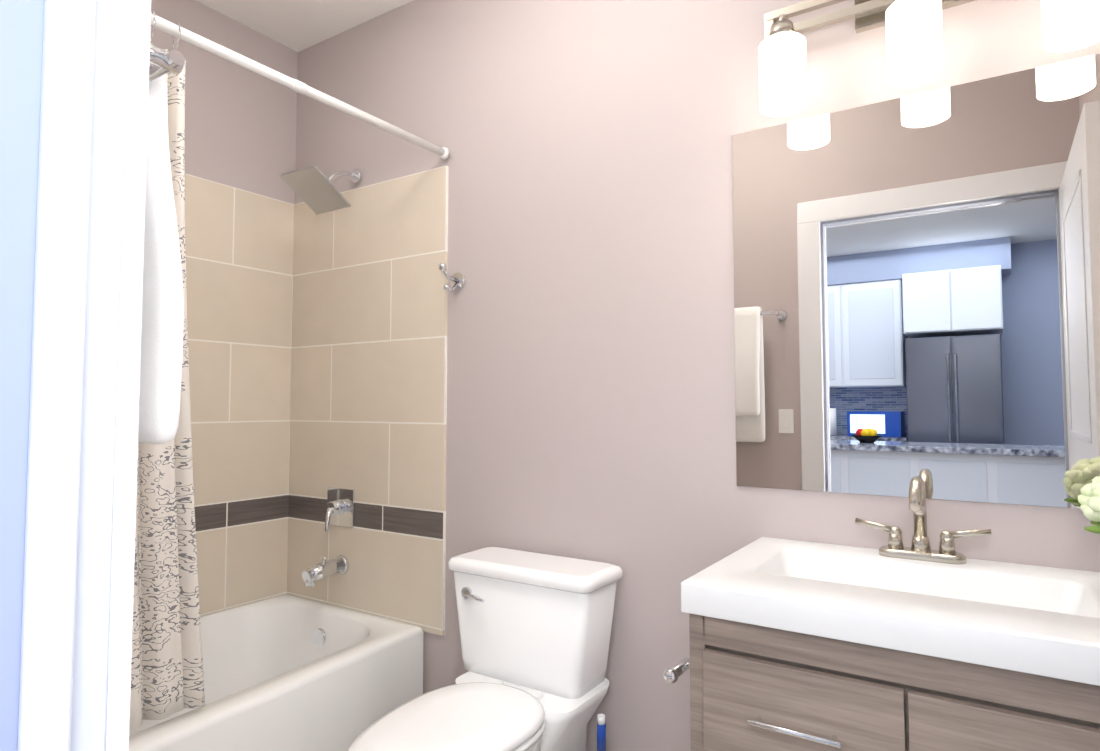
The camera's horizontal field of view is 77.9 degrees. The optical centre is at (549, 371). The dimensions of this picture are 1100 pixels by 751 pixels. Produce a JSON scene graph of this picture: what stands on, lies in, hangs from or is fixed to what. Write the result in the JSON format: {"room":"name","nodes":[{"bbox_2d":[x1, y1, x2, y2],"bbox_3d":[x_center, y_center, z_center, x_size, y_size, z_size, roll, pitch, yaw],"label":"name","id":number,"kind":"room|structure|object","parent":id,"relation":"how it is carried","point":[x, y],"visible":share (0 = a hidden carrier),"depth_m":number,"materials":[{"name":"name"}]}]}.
{"room":"bathroom","nodes":[
{"label":"bathroom","id":0,"kind":"room"},
{"bbox_2d":[150,0,297,203],"bbox_3d":[-1.627,-0.051,2.292,0.120,2.800,1.660,-2,-3,33],"label":"wall","id":1,"kind":"structure","parent":0,"point":[240,127],"depth_m":2.76,"materials":[{"name":"grey paint"}]},
{"bbox_2d":[185,173,293,616],"bbox_3d":[-1.538,0.085,2.299,0.012,1.690,1.540,-2,-3,33],"label":"wall tile","id":2,"kind":"structure","parent":1,"relation":"attached to","point":[239,263],"depth_m":2.73,"materials":[{"name":"beige tile"}]},
{"bbox_2d":[195,0,412,51],"bbox_3d":[-0.348,-1.517,1.597,3.100,0.060,1.780,-2,-3,33],"label":"ceiling","id":3,"kind":"structure","parent":0,"point":[297,25],"depth_m":2.74,"materials":[{"name":"white paint"}]},
{"bbox_2d":[295,0,1099,750],"bbox_3d":[0.107,-0.054,2.219,3.100,2.800,0.120,-2,-3,33],"label":"wall","id":4,"kind":"structure","parent":0,"point":[591,408],"depth_m":2.09,"materials":[{"name":"grey paint"}]},
{"bbox_2d":[287,166,448,635],"bbox_3d":[-0.750,0.104,2.695,0.895,1.690,0.012,-2,-3,33],"label":"wall tile","id":5,"kind":"structure","parent":4,"relation":"attached to","point":[368,412],"depth_m":2.64,"materials":[{"name":"beige tile"}]},
{"bbox_2d":[281,165,360,213],"bbox_3d":[-0.861,-0.725,2.635,0.200,0.197,0.279,-2,-3,33],"label":"shower head","id":6,"kind":"object","parent":5,"relation":"attached to","point":[314,188],"visible":1,"depth_m":2.59},
{"bbox_2d":[302,555,348,585],"bbox_3d":[-0.874,0.767,2.633,0.080,0.099,0.173,-2,-3,33],"label":"tub spout","id":7,"kind":"object","parent":5,"relation":"attached to","point":[339,564],"visible":0.98,"depth_m":2.62,"materials":[{"name":"silver metal"}]},
{"bbox_2d":[324,487,354,531],"bbox_3d":[-0.861,0.547,2.682,0.156,0.162,0.095,-2,-3,33],"label":"shower valve","id":8,"kind":"object","parent":5,"relation":"attached to","point":[340,506],"visible":1,"depth_m":2.69,"materials":[{"name":"silver metal"}]},
{"bbox_2d":[438,263,465,292],"bbox_3d":[-0.355,-0.328,2.402,0.060,0.097,0.103,-2,-3,33],"label":"robe hook","id":9,"kind":"object","parent":4,"relation":"attached to","point":[457,280],"visible":1,"depth_m":2.41,"materials":[{"name":"silver metal"}]},
{"bbox_2d":[732,54,1099,508],"bbox_3d":[0.883,-0.186,1.638,0.890,0.975,0.007,-2,-3,33],"label":"vanity mirror","id":10,"kind":"object","parent":4,"relation":"attached to","point":[916,284],"visible":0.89,"depth_m":1.62,"materials":[{"name":"clear glass"}]},
{"bbox_2d":[759,0,1099,116],"bbox_3d":[0.847,-0.825,1.579,0.714,0.325,0.201,-2,-3,33],"label":"sconce","id":11,"kind":"object","parent":4,"relation":"attached to","point":[914,40],"visible":1,"depth_m":1.58,"materials":[{"name":"white glass"}]},
{"bbox_3d":[-0.348,1.339,1.455,3.100,0.060,1.780,-2,-3,33],"label":"floor","id":12,"kind":"structure","parent":0,"visible":0},
{"bbox_2d":[129,594,423,750],"bbox_3d":[-1.158,1.116,1.991,0.904,0.440,1.525,-2,-3,33],"label":"bathtub","id":13,"kind":"object","parent":12,"relation":"on","point":[286,672],"visible":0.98,"depth_m":2.24,"materials":[{"name":"white ceramic"}]},
{"bbox_2d":[348,547,622,750],"bbox_3d":[-0.212,0.942,1.791,0.514,0.767,0.811,-2,-3,33],"label":"toilet","id":14,"kind":"object","parent":12,"relation":"on","point":[535,631],"visible":1,"depth_m":1.89,"materials":[{"name":"white ceramic"}]},
{"bbox_2d":[597,714,605,750],"bbox_3d":[0.143,1.144,1.884,0.116,0.372,0.116,-2,-3,33],"label":"toilet brush","id":15,"kind":"object","parent":12,"relation":"on","point":[601,734],"visible":1,"depth_m":1.88,"materials":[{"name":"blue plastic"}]},
{"bbox_2d":[681,537,1099,750],"bbox_3d":[0.735,0.860,1.332,0.794,0.884,0.590,-2,-3,33],"label":"bathroom vanity","id":16,"kind":"object","parent":12,"relation":"on","point":[796,645],"visible":1,"depth_m":1.20,"materials":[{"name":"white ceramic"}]},
{"bbox_2d":[663,657,689,683],"bbox_3d":[0.277,0.616,1.399,0.055,0.043,0.112,-2,-3,33],"label":"paper holder","id":17,"kind":"object","parent":16,"relation":"attached to","point":[674,672],"visible":0.73,"depth_m":1.38,"materials":[{"name":"silver metal"}]},
{"bbox_2d":[855,476,991,563],"bbox_3d":[0.826,0.331,1.526,0.276,0.191,0.142,-2,-3,33],"label":"faucet","id":18,"kind":"object","parent":16,"relation":"on","point":[920,549],"visible":1,"depth_m":1.54,"materials":[{"name":"silver metal"}]},
{"bbox_2d":[1078,476,1099,533],"bbox_3d":[1.079,0.294,1.252,0.164,0.236,0.168,-2,-3,33],"label":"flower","id":19,"kind":"object","parent":16,"relation":"on","point":[1089,498],"visible":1,"depth_m":1.27,"materials":[{"name":"white plant"}]},
{"bbox_3d":[-0.803,-0.123,0.833,2.860,2.800,0.120,-2,-3,33],"label":"wall","id":20,"kind":"structure","parent":0,"visible":0},
{"bbox_2d":[0,0,150,750],"bbox_3d":[-0.062,0.150,0.332,1.090,2.205,0.156,-2,-3,33],"label":"door frame","id":21,"kind":"structure","parent":20,"relation":"attached to","point":[74,82],"depth_m":0.59,"materials":[{"name":"white paint"}]},
{"bbox_2d":[138,44,184,443],"bbox_3d":[-0.754,-0.097,0.989,0.662,0.648,0.199,-2,-3,33],"label":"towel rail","id":22,"kind":"object","parent":20,"relation":"attached to","point":[162,328],"visible":0.08,"depth_m":0.92,"materials":[{"name":"fabric"}]},
{"bbox_2d":[129,11,449,729],"bbox_3d":[-0.860,0.011,1.850,0.202,1.722,1.528,-2,-3,33],"label":"shower curtain","id":23,"kind":"object","parent":20,"relation":"attached to","point":[167,679],"visible":0.17,"depth_m":1.69,"materials":[{"name":"white fabric"}]}
]}

